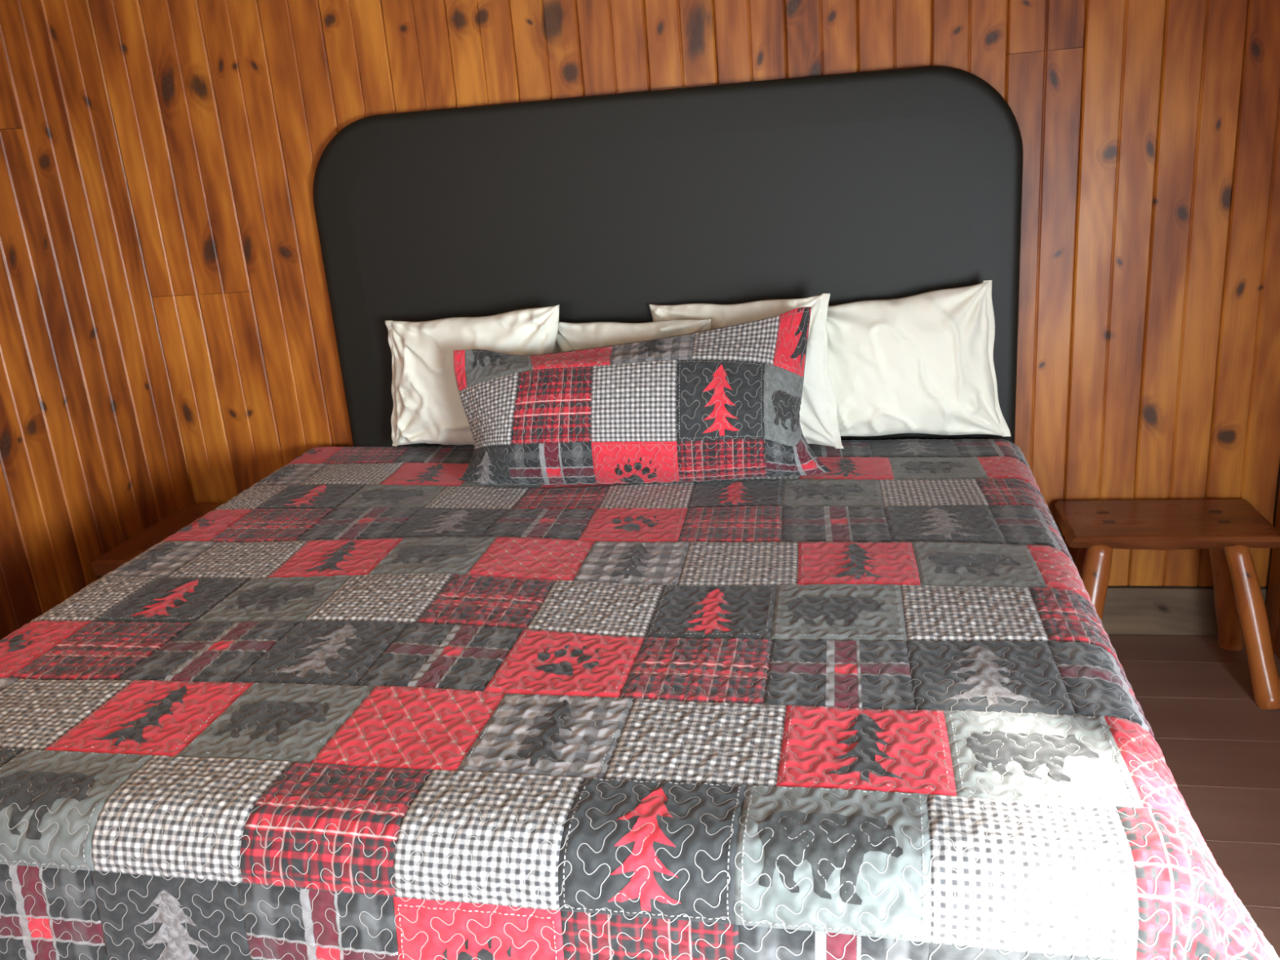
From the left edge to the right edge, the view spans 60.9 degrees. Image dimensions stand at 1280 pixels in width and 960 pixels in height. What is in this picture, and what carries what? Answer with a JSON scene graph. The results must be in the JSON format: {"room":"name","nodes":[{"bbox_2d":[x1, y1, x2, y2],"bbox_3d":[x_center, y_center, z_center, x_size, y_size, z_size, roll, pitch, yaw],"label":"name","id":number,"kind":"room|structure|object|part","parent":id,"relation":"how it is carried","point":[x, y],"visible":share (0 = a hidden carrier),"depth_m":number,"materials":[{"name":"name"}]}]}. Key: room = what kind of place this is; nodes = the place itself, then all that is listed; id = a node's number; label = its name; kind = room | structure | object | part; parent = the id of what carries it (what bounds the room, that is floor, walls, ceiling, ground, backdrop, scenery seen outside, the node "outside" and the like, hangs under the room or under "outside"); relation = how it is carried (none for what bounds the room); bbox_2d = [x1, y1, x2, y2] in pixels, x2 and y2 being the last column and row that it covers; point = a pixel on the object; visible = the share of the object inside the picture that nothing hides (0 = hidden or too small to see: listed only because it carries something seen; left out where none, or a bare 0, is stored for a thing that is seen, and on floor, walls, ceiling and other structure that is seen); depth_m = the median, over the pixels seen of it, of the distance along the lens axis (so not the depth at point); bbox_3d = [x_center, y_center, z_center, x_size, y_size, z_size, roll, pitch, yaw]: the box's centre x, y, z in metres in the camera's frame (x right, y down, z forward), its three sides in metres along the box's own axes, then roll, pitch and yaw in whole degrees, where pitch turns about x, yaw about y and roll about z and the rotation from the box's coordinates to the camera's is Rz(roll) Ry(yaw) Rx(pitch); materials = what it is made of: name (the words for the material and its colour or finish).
{"room":"cabin bedroom","nodes":[
{"label":"cabin bedroom","id":0,"kind":"room"},
{"bbox_2d":[0,0,194,640],"bbox_3d":[-2.042,0.136,0.975,0.100,2.400,5.247,-1,18,12],"label":"wall","id":1,"kind":"structure","parent":0,"point":[92,458],"depth_m":2.99,"materials":[{"name":"brown wood"}]},
{"bbox_2d":[85,0,1279,607],"bbox_3d":[0.070,-0.699,3.026,3.412,2.400,0.100,-1,18,12],"label":"wall","id":2,"kind":"structure","parent":0,"point":[1148,346],"depth_m":2.88,"materials":[{"name":"brown wood"}]},
{"bbox_2d":[1102,586,1266,635],"bbox_3d":[0.148,0.385,3.331,3.210,0.143,0.020,-1,18,12],"label":"baseboard","id":3,"kind":"structure","parent":2,"relation":"attached to","point":[1127,610],"depth_m":3.05,"materials":[{"name":"brown wood"}]},
{"bbox_2d":[1107,634,1279,958],"bbox_3d":[-0.325,1.300,1.018,3.412,0.100,5.247,-1,18,12],"label":"floor","id":4,"kind":"structure","parent":0,"point":[1220,750],"depth_m":2.53,"materials":[{"name":"brown wood"}]},
{"bbox_2d":[91,503,222,575],"bbox_3d":[-1.281,0.357,3.289,0.385,0.442,0.513,-1,18,12],"label":"bench","id":5,"kind":"object","parent":4,"relation":"on","point":[157,533],"visible":0.1,"depth_m":3.19,"materials":[{"name":"brown wood"}]},
{"bbox_2d":[312,66,1022,446],"bbox_3d":[0.055,-0.277,3.087,1.932,1.560,0.046,-1,18,12],"label":"headboard","id":6,"kind":"object","parent":4,"relation":"on","point":[904,182],"visible":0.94,"depth_m":2.90,"materials":[{"name":"black plastic"}]},
{"bbox_2d":[1053,498,1279,709],"bbox_3d":[1.350,0.311,2.810,0.514,0.416,0.387,-1,18,12],"label":"bench","id":7,"kind":"object","parent":4,"relation":"on","point":[1228,528],"visible":0.85,"depth_m":2.74,"materials":[{"name":"brown wood"}]},
{"bbox_3d":[1.193,0.292,2.974,0.071,0.375,0.160,-17,22,-34],"label":"leg","id":8,"kind":"part","parent":7,"relation":"part of","materials":[{"name":"brown wood"}]},
{"bbox_3d":[1.144,0.358,2.771,0.069,0.384,0.195,8,22,33],"label":"leg","id":9,"kind":"part","parent":7,"relation":"part of","materials":[{"name":"brown wood"}]},
{"bbox_3d":[1.347,0.119,2.805,0.486,0.046,0.276,-1,18,12],"label":"seat","id":10,"kind":"part","parent":7,"relation":"part of","materials":[{"name":"brown wood"}]},
{"bbox_3d":[1.559,0.288,2.896,0.166,0.375,0.063,-14,20,-28],"label":"leg","id":11,"kind":"part","parent":7,"relation":"part of","materials":[{"name":"brown wood"}]},
{"bbox_3d":[1.519,0.353,2.688,0.068,0.386,0.210,-9,18,-14],"label":"leg","id":12,"kind":"part","parent":7,"relation":"part of","materials":[{"name":"brown wood"}]},
{"bbox_3d":[-0.158,0.470,2.403,2.000,0.597,1.760,-1,18,12],"label":"bed","id":13,"kind":"object","parent":4,"relation":"on","visible":0},
{"bbox_2d":[0,438,1279,959],"bbox_3d":[-0.173,0.487,2.274,2.679,0.608,2.035,-1,18,12],"label":"quilt","id":14,"kind":"object","parent":13,"relation":"on","point":[368,703],"visible":0.97,"depth_m":1.62,"materials":[{"name":"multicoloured fabric"}]},
{"bbox_2d":[0,629,38,652],"bbox_3d":[-1.226,0.325,2.102,0.111,0.023,0.120,-1,18,12],"label":"print","id":15,"kind":"object","parent":14,"relation":"on","point":[20,640],"depth_m":2.11},
{"bbox_2d":[0,770,97,839],"bbox_3d":[-0.879,0.473,1.590,0.174,0.045,0.103,-1,18,12],"label":"print","id":16,"kind":"object","parent":14,"relation":"attached to","point":[35,805],"depth_m":1.57},
{"bbox_2d":[93,684,186,746],"bbox_3d":[-0.800,0.384,1.780,0.101,0.005,0.189,-1,18,12],"label":"print","id":17,"kind":"object","parent":14,"relation":"on","point":[156,710],"depth_m":1.77},
{"bbox_2d":[118,542,174,573],"bbox_3d":[-1.118,0.177,2.500,0.095,0.005,0.184,-1,18,12],"label":"print","id":18,"kind":"object","parent":14,"relation":"on","point":[160,555],"depth_m":2.48},
{"bbox_2d":[129,579,198,617],"bbox_3d":[-0.972,0.244,2.253,0.093,0.005,0.192,-3,18,6],"label":"print","id":19,"kind":"object","parent":14,"relation":"on","point":[176,597],"depth_m":2.24,"materials":[{"name":"red fabric"}]},
{"bbox_2d":[138,889,208,959],"bbox_3d":[-0.661,0.660,1.540,0.137,0.185,0.011,-1,18,10],"label":"print","id":20,"kind":"object","parent":14,"relation":"on","point":[174,924],"depth_m":1.53},
{"bbox_2d":[174,515,217,533],"bbox_3d":[-1.112,0.120,2.724,0.104,0.033,0.114,-1,18,12],"label":"print","id":21,"kind":"object","parent":14,"relation":"attached to","point":[201,525],"depth_m":2.69},
{"bbox_2d":[224,585,316,611],"bbox_3d":[-0.745,0.240,2.215,0.172,0.005,0.123,-1,18,12],"label":"print","id":22,"kind":"object","parent":14,"relation":"on","point":[250,597],"depth_m":2.21},
{"bbox_2d":[213,699,330,742],"bbox_3d":[-0.581,0.383,1.731,0.170,0.005,0.122,-1,18,10],"label":"print","id":23,"kind":"object","parent":14,"relation":"on","point":[246,720],"depth_m":1.73},
{"bbox_2d":[254,463,295,484],"bbox_3d":[-1.017,-0.016,3.086,0.094,0.012,0.167,-1,18,12],"label":"print","id":24,"kind":"object","parent":14,"relation":"on","point":[285,474],"depth_m":3.06},
{"bbox_2d":[281,484,326,506],"bbox_3d":[-0.860,0.040,2.853,0.096,0.004,0.172,-1,18,12],"label":"print","id":25,"kind":"object","parent":14,"relation":"on","point":[308,495],"depth_m":2.84,"materials":[{"name":"red fabric"}]},
{"bbox_2d":[291,446,320,462],"bbox_3d":[-1.009,-0.063,3.292,0.096,0.053,0.105,-1,18,12],"label":"print","id":26,"kind":"object","parent":14,"relation":"attached to","point":[314,452],"depth_m":3.26},
{"bbox_2d":[269,625,357,677],"bbox_3d":[-0.566,0.306,1.964,0.135,0.005,0.204,-1,18,12],"label":"print","id":27,"kind":"object","parent":14,"relation":"on","point":[317,651],"depth_m":1.95},
{"bbox_2d":[301,541,355,572],"bbox_3d":[-0.671,0.170,2.416,0.100,0.005,0.178,-1,18,12],"label":"print","id":28,"kind":"object","parent":14,"relation":"on","point":[333,556],"depth_m":2.41},
{"bbox_2d":[355,489,424,502],"bbox_3d":[-0.638,0.041,2.796,0.179,0.005,0.101,-1,18,12],"label":"print","id":29,"kind":"object","parent":14,"relation":"on","point":[364,495],"depth_m":2.79},
{"bbox_2d":[404,464,444,483],"bbox_3d":[-0.567,-0.019,2.970,0.104,0.004,0.166,-1,18,12],"label":"print","id":30,"kind":"object","parent":14,"relation":"on","point":[422,473],"depth_m":2.96},
{"bbox_2d":[390,544,468,564],"bbox_3d":[-0.456,0.163,2.374,0.171,0.005,0.114,-1,18,12],"label":"print","id":31,"kind":"object","parent":14,"relation":"on","point":[403,553],"depth_m":2.38},
{"bbox_2d":[413,510,471,533],"bbox_3d":[-0.450,0.098,2.578,0.136,0.006,0.164,-1,18,12],"label":"print","id":32,"kind":"object","parent":14,"relation":"on","point":[433,522],"depth_m":2.57},
{"bbox_2d":[385,304,559,446],"bbox_3d":[-0.479,-0.276,3.043,0.562,0.402,0.121,1,19,17],"label":"pillow","id":33,"kind":"object","parent":14,"relation":"on","point":[428,406],"visible":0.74,"depth_m":3.03,"materials":[{"name":"beige fabric"}]},
{"bbox_2d":[441,936,511,959],"bbox_3d":[-0.211,0.655,1.443,0.115,0.116,0.010,-2,18,9],"label":"print","id":34,"kind":"object","parent":14,"relation":"attached to","point":[453,948],"depth_m":1.43},
{"bbox_2d":[502,699,573,766],"bbox_3d":[-0.137,0.376,1.629,0.097,0.005,0.185,-1,18,12],"label":"print","id":35,"kind":"object","parent":14,"relation":"on","point":[541,734],"depth_m":1.62},
{"bbox_2d":[536,644,603,675],"bbox_3d":[-0.122,0.305,1.852,0.114,0.005,0.118,-1,18,12],"label":"print","id":36,"kind":"object","parent":14,"relation":"on","point":[552,660],"depth_m":1.85},
{"bbox_2d":[605,543,649,578],"bbox_3d":[-0.012,0.167,2.253,0.096,0.005,0.190,-1,18,12],"label":"print","id":37,"kind":"object","parent":14,"relation":"on","point":[624,561],"depth_m":2.25},
{"bbox_2d":[554,318,712,353],"bbox_3d":[-0.035,-0.257,2.956,0.493,0.355,0.094,3,19,23],"label":"pillow","id":38,"kind":"object","parent":14,"relation":"on","point":[571,336],"visible":0.16,"depth_m":2.92,"materials":[{"name":"beige fabric"}]},
{"bbox_2d":[612,514,658,531],"bbox_3d":[-0.011,0.095,2.473,0.112,0.005,0.110,-1,18,12],"label":"print","id":39,"kind":"object","parent":14,"relation":"on","point":[620,522],"depth_m":2.47},
{"bbox_2d":[453,306,831,484],"bbox_3d":[-0.019,-0.198,2.721,0.983,0.395,0.242,-1,18,12],"label":"pillow sham","id":40,"kind":"object","parent":14,"relation":"on","point":[722,403],"visible":1,"depth_m":2.66,"materials":[{"name":"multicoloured fabric"}]},
{"bbox_2d":[472,451,496,484],"bbox_3d":[-0.406,-0.032,2.796,0.096,0.094,0.018,9,22,36],"label":"print","id":41,"kind":"object","parent":40,"relation":"attached to","point":[484,463],"depth_m":2.79},
{"bbox_2d":[471,349,519,368],"bbox_3d":[-0.381,-0.317,2.834,0.130,0.040,0.068,-1,18,12],"label":"print","id":42,"kind":"object","parent":40,"relation":"attached to","point":[481,358],"depth_m":2.83},
{"bbox_2d":[614,457,657,483],"bbox_3d":[-0.008,-0.025,2.685,0.107,0.086,0.056,-1,18,12],"label":"print","id":43,"kind":"object","parent":40,"relation":"attached to","point":[627,469],"depth_m":2.67},
{"bbox_2d":[632,337,668,356],"bbox_3d":[0.031,-0.333,2.725,0.092,0.026,0.102,-1,18,12],"label":"print","id":44,"kind":"object","parent":40,"relation":"attached to","point":[656,347],"depth_m":2.73},
{"bbox_2d":[702,364,738,435],"bbox_3d":[0.196,-0.192,2.606,0.091,0.154,0.092,-1,18,12],"label":"print","id":45,"kind":"object","parent":40,"relation":"on","point":[720,383],"depth_m":2.60,"materials":[{"name":"red fabric"}]},
{"bbox_2d":[771,390,801,431],"bbox_3d":[0.366,-0.171,2.618,0.048,0.103,0.141,13,25,43],"label":"print","id":46,"kind":"object","parent":40,"relation":"on","point":[785,404],"depth_m":2.59},
{"bbox_2d":[790,307,809,367],"bbox_3d":[0.390,-0.347,2.664,0.030,0.138,0.100,6,21,29],"label":"print","id":47,"kind":"object","parent":40,"relation":"attached to","point":[799,317],"depth_m":2.66},
{"bbox_2d":[608,786,680,911],"bbox_3d":[0.016,0.478,1.421,0.094,0.088,0.142,-1,18,12],"label":"print","id":48,"kind":"object","parent":14,"relation":"attached to","point":[644,823],"depth_m":1.38,"materials":[{"name":"red fabric"}]},
{"bbox_2d":[682,588,733,634],"bbox_3d":[0.136,0.239,1.997,0.094,0.005,0.195,-1,18,12],"label":"print","id":49,"kind":"object","parent":14,"relation":"on","point":[704,611],"depth_m":1.99,"materials":[{"name":"red fabric"}]},
{"bbox_2d":[719,480,751,504],"bbox_3d":[0.233,0.029,2.613,0.094,0.004,0.171,-1,18,12],"label":"print","id":50,"kind":"object","parent":14,"relation":"on","point":[731,492],"depth_m":2.61,"materials":[{"name":"red fabric"}]},
{"bbox_2d":[648,293,843,448],"bbox_3d":[0.269,-0.287,2.895,0.540,0.405,0.098,5,20,27],"label":"pillow","id":51,"kind":"object","parent":14,"relation":"on","point":[818,412],"visible":0.28,"depth_m":2.83,"materials":[{"name":"beige fabric"}]},
{"bbox_2d":[792,484,866,500],"bbox_3d":[0.447,0.028,2.565,0.174,0.006,0.104,-1,18,12],"label":"print","id":52,"kind":"object","parent":14,"relation":"on","point":[800,491],"depth_m":2.56},
{"bbox_2d":[757,810,902,905],"bbox_3d":[0.235,0.467,1.349,0.177,0.062,0.096,-1,18,12],"label":"print","id":53,"kind":"object","parent":14,"relation":"attached to","point":[805,857],"depth_m":1.33},
{"bbox_2d":[787,595,884,627],"bbox_3d":[0.351,0.235,1.947,0.173,0.006,0.121,-1,18,12],"label":"print","id":54,"kind":"object","parent":14,"relation":"on","point":[803,611],"depth_m":1.94},
{"bbox_2d":[825,457,866,476],"bbox_3d":[0.519,-0.033,2.737,0.101,0.004,0.155,-1,18,12],"label":"print","id":55,"kind":"object","parent":14,"relation":"on","point":[840,467],"depth_m":2.74},
{"bbox_2d":[832,543,884,579],"bbox_3d":[0.432,0.160,2.156,0.102,0.006,0.191,-1,18,12],"label":"print","id":56,"kind":"object","parent":14,"relation":"on","point":[850,561],"depth_m":2.15},
{"bbox_2d":[826,713,902,782],"bbox_3d":[0.316,0.373,1.532,0.103,0.007,0.184,-1,18,12],"label":"print","id":57,"kind":"object","parent":14,"relation":"on","point":[860,747],"depth_m":1.53},
{"bbox_2d":[891,438,942,454],"bbox_3d":[0.723,-0.088,2.855,0.131,0.006,0.139,-1,18,12],"label":"print","id":58,"kind":"object","parent":14,"relation":"on","point":[899,446],"depth_m":2.85},
{"bbox_2d":[826,280,1010,436],"bbox_3d":[0.692,-0.302,2.825,0.527,0.405,0.120,0,19,15],"label":"pillow","id":59,"kind":"object","parent":14,"relation":"on","point":[922,362],"visible":0.84,"depth_m":2.79,"materials":[{"name":"beige fabric"}]},
{"bbox_2d":[900,461,968,474],"bbox_3d":[0.728,-0.030,2.681,0.166,0.005,0.096,-1,18,12],"label":"print","id":60,"kind":"object","parent":14,"relation":"on","point":[906,467],"depth_m":2.68},
{"bbox_2d":[915,507,981,538],"bbox_3d":[0.650,0.090,2.323,0.136,0.005,0.186,-1,18,12],"label":"print","id":61,"kind":"object","parent":14,"relation":"on","point":[930,522],"depth_m":2.32},
{"bbox_2d":[928,552,1020,577],"bbox_3d":[0.646,0.163,2.101,0.170,0.007,0.118,-1,18,12],"label":"print","id":62,"kind":"object","parent":14,"relation":"on","point":[940,564],"depth_m":2.10},
{"bbox_2d":[947,644,1037,704],"bbox_3d":[0.542,0.301,1.699,0.135,0.005,0.190,-1,18,12],"label":"print","id":63,"kind":"object","parent":14,"relation":"on","point":[978,674],"depth_m":1.69},
{"bbox_2d":[966,730,1099,782],"bbox_3d":[0.534,0.374,1.477,0.169,0.005,0.118,-1,18,12],"label":"print","id":64,"kind":"object","parent":14,"relation":"on","point":[992,756],"depth_m":1.48},
{"bbox_2d":[1266,480,1279,659],"bbox_3d":[1.218,0.076,0.339,0.118,2.400,5.147,-1,18,12],"label":"wall","id":65,"kind":"structure","parent":0,"point":[1273,602],"depth_m":2.91,"materials":[{"name":"brown wood"}]}
]}

